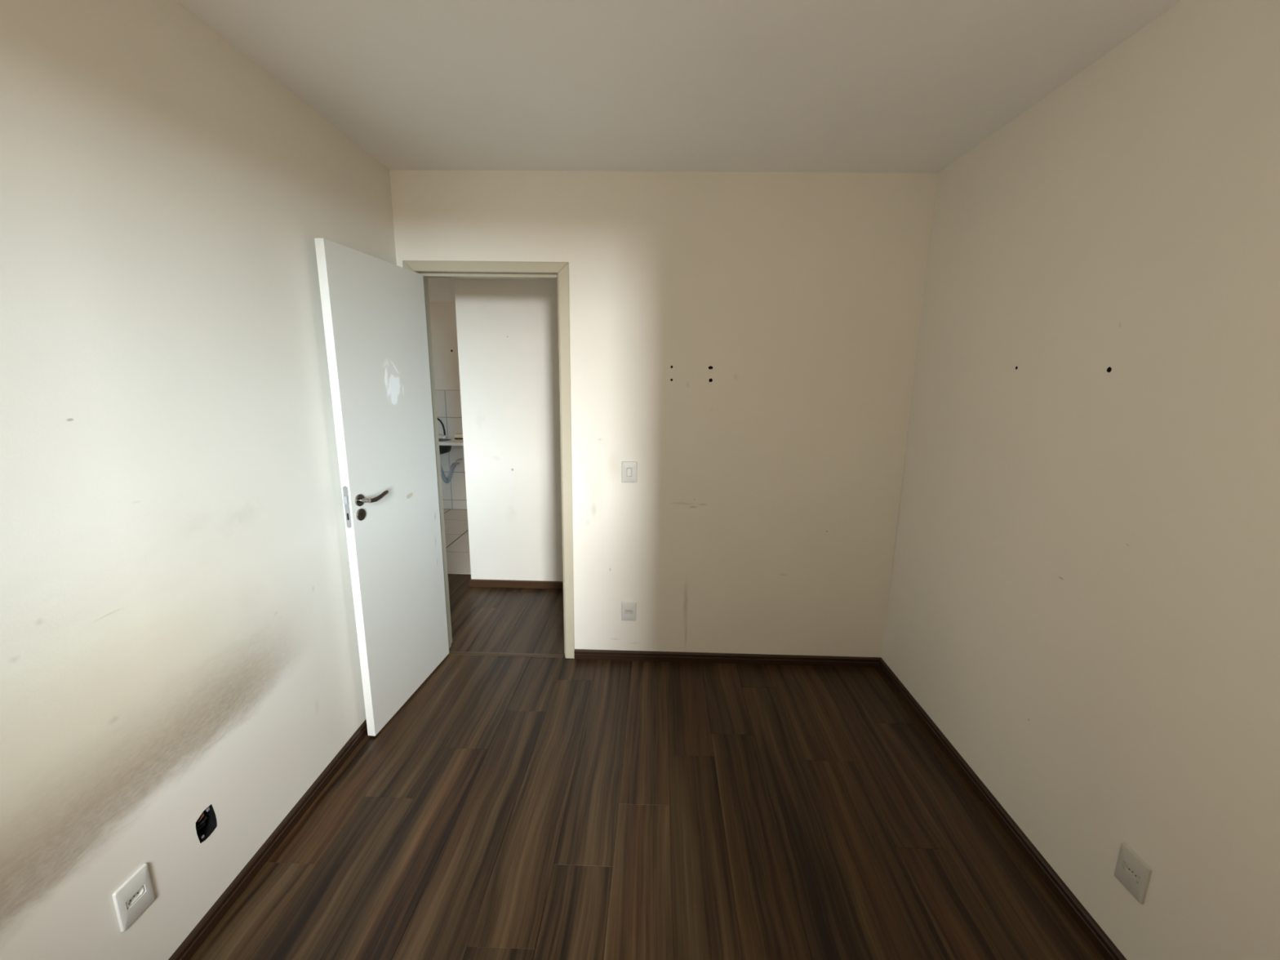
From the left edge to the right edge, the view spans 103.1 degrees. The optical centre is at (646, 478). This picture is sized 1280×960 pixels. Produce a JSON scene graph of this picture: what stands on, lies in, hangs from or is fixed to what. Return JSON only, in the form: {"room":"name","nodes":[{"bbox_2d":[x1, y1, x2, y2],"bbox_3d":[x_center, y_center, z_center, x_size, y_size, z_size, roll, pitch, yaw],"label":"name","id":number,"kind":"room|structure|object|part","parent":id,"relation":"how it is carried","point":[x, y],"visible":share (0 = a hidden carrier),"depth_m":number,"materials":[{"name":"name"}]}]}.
{"room":"empty bedroom","nodes":[
{"label":"empty bedroom","id":0,"kind":"room"},
{"bbox_2d":[0,0,396,959],"bbox_3d":[-1.339,0.065,1.247,0.120,2.593,3.049,1,11,0],"label":"wall","id":1,"kind":"structure","parent":0,"point":[179,637],"depth_m":1.33,"materials":[{"name":"white paint"}]},
{"bbox_2d":[111,862,155,932],"bbox_3d":[-1.290,1.054,1.282,0.007,0.116,0.084,1,11,0],"label":"wall socket","id":2,"kind":"object","parent":1,"relation":"attached to","point":[132,898],"visible":1,"depth_m":1.28,"materials":[{"name":"white plastic"}]},
{"bbox_2d":[195,804,217,843],"bbox_3d":[-1.316,1.013,1.494,0.046,0.091,0.065,1,11,0],"label":"junction box","id":3,"kind":"object","parent":1,"relation":"attached to","point":[206,823],"visible":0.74,"depth_m":1.52,"materials":[{"name":"black plastic"}]},
{"bbox_2d":[168,718,367,959],"bbox_3d":[-1.290,1.308,1.499,0.014,0.057,3.050,1,11,0],"label":"baseboard","id":4,"kind":"structure","parent":1,"relation":"attached to","point":[189,946],"depth_m":1.70,"materials":[{"name":"brown wood"}]},
{"bbox_2d":[427,277,455,302],"bbox_3d":[-2.417,-1.990,5.255,6.050,0.193,0.880,1,11,1],"label":"ceiling","id":5,"kind":"structure","parent":0,"point":[440,290],"depth_m":4.87,"materials":[{"name":"paint"}]},
{"bbox_2d":[429,302,466,509],"bbox_3d":[-2.421,-0.913,5.981,6.050,2.593,0.126,1,11,1],"label":"wall","id":6,"kind":"structure","parent":0,"point":[442,314],"depth_m":5.89,"materials":[{"name":"tile"}]},
{"bbox_2d":[438,437,463,454],"bbox_3d":[-2.482,-0.289,5.822,1.700,0.320,0.432,1,11,1],"label":"countertop","id":7,"kind":"structure","parent":6,"relation":"attached to","point":[445,444],"depth_m":5.70,"materials":[{"name":"stone"}]},
{"bbox_2d":[437,417,447,438],"bbox_3d":[-2.427,-0.594,5.893,0.208,0.250,0.051,-6,13,-29],"label":"tap","id":8,"kind":"object","parent":7,"relation":"on","point":[439,420],"visible":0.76,"depth_m":5.92,"materials":[{"name":"metal"}]},
{"bbox_2d":[438,438,451,454],"bbox_3d":[-2.481,-0.366,5.800,0.499,0.154,0.299,1,11,1],"label":"basin","id":9,"kind":"object","parent":7,"relation":"in","point":[442,449],"depth_m":5.73,"materials":[{"name":"white ceramic"}]},
{"bbox_2d":[440,462,456,483],"bbox_3d":[-2.347,-0.126,5.943,0.072,0.366,0.289,7,13,29],"label":"trap","id":10,"kind":"object","parent":7,"relation":"attached to","point":[444,478],"visible":0.61,"depth_m":5.97,"materials":[{"name":"grey plastic"}]},
{"bbox_2d":[454,433,462,439],"bbox_3d":[-2.152,-0.491,5.878,0.110,0.062,0.072,1,11,1],"label":"sponge","id":11,"kind":"object","parent":7,"relation":"on","point":[457,436],"visible":0.59,"depth_m":5.84,"materials":[{"name":"beige"}]},
{"bbox_2d":[451,458,462,466],"bbox_3d":[-2.226,-0.194,5.998,0.115,0.096,0.114,1,11,1],"label":"valve","id":12,"kind":"object","parent":6,"relation":"attached to","point":[457,461],"visible":1,"depth_m":5.99,"materials":[{"name":"metal"}]},
{"bbox_2d":[453,278,562,581],"bbox_3d":[-0.400,-0.428,3.739,1.887,2.593,0.115,1,11,1],"label":"wall","id":13,"kind":"structure","parent":0,"point":[508,332],"depth_m":3.70,"materials":[{"name":"white paint"}]},
{"bbox_2d":[468,578,563,589],"bbox_3d":[-0.427,0.827,3.928,1.901,0.057,0.014,1,11,1],"label":"baseboard","id":14,"kind":"structure","parent":13,"relation":"attached to","point":[473,583],"depth_m":3.94,"materials":[{"name":"brown wood"}]},
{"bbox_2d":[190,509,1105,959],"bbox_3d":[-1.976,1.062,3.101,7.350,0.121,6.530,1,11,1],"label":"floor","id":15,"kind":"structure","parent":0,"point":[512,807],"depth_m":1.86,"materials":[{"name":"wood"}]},
{"bbox_2d":[448,651,563,657],"bbox_3d":[-0.838,1.036,3.003,0.695,0.005,0.036,1,11,1],"label":"trim","id":16,"kind":"structure","parent":15,"relation":"on","point":[465,653],"depth_m":3.00,"materials":[{"name":"brown wood"}]},
{"bbox_2d":[389,169,937,657],"bbox_3d":[-1.931,-0.258,2.818,7.200,2.603,0.125,1,11,1],"label":"wall","id":17,"kind":"structure","parent":0,"point":[748,341],"depth_m":2.64,"materials":[{"name":"beige paint"}]},
{"bbox_2d":[402,260,574,658],"bbox_3d":[-0.822,-0.038,2.834,0.839,2.176,0.148,1,11,1],"label":"trim","id":18,"kind":"structure","parent":17,"relation":"attached to","point":[559,271],"depth_m":2.68,"materials":[{"name":"beige paint"}]},
{"bbox_2d":[314,238,448,736],"bbox_3d":[-1.181,0.067,2.434,0.122,2.098,0.728,2,12,5],"label":"door","id":19,"kind":"structure","parent":18,"relation":"attached to","point":[374,313],"depth_m":2.32,"materials":[{"name":"paint"}]},
{"bbox_3d":[-1.167,0.077,2.190,0.049,0.030,0.145,2,12,5],"label":"handle","id":20,"kind":"part","parent":19,"relation":"part of","materials":[{"name":"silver metal"}]},
{"bbox_3d":[-1.216,-0.032,2.776,0.054,2.176,0.010,1,11,1],"label":"casing","id":21,"kind":"part","parent":18,"relation":"part of","materials":[{"name":"beige paint"}]},
{"bbox_3d":[-0.809,-1.066,2.555,0.839,0.051,0.010,1,11,1],"label":"casing","id":22,"kind":"part","parent":18,"relation":"part of","materials":[{"name":"beige paint"}]},
{"bbox_3d":[-0.431,-0.017,2.757,0.052,2.176,0.010,1,11,1],"label":"casing","id":23,"kind":"part","parent":18,"relation":"part of","materials":[{"name":"beige paint"}]},
{"bbox_2d":[621,461,636,482],"bbox_3d":[-0.093,-0.035,2.745,0.084,0.116,0.010,1,11,1],"label":"light switch","id":24,"kind":"object","parent":17,"relation":"attached to","point":[626,477],"visible":1,"depth_m":2.74,"materials":[{"name":"white plastic"}]},
{"bbox_2d":[621,601,636,621],"bbox_3d":[-0.101,0.758,2.908,0.084,0.116,0.007,1,11,1],"label":"wall socket","id":25,"kind":"object","parent":17,"relation":"attached to","point":[628,607],"visible":1,"depth_m":2.90,"materials":[{"name":"white plastic"}]},
{"bbox_2d":[574,648,880,667],"bbox_3d":[0.466,1.040,2.946,1.771,0.057,0.014,1,11,1],"label":"baseboard","id":26,"kind":"structure","parent":17,"relation":"attached to","point":[580,654],"depth_m":2.94,"materials":[{"name":"brown wood"}]},
{"bbox_2d":[176,0,1181,173],"bbox_3d":[-1.936,-1.595,2.561,7.350,0.120,6.530,1,11,1],"label":"ceiling","id":27,"kind":"structure","parent":0,"point":[735,86],"depth_m":1.65,"materials":[{"name":"paint"}]},
{"bbox_2d":[881,0,1279,959],"bbox_3d":[1.413,0.118,1.186,0.120,2.593,3.049,1,11,0],"label":"wall","id":28,"kind":"structure","parent":0,"point":[1083,602],"depth_m":1.45,"materials":[{"name":"beige paint"}]},
{"bbox_2d":[878,657,1126,959],"bbox_3d":[1.327,1.359,1.439,0.014,0.057,3.049,1,11,0],"label":"baseboard","id":29,"kind":"structure","parent":28,"relation":"attached to","point":[1104,945],"depth_m":1.82,"materials":[{"name":"brown wood"}]},
{"bbox_2d":[1114,842,1151,904],"bbox_3d":[1.335,1.083,1.399,0.007,0.116,0.084,1,11,0],"label":"wall socket","id":30,"kind":"object","parent":28,"relation":"attached to","point":[1131,871],"visible":1,"depth_m":1.39,"materials":[{"name":"grey plastic"}]}
]}

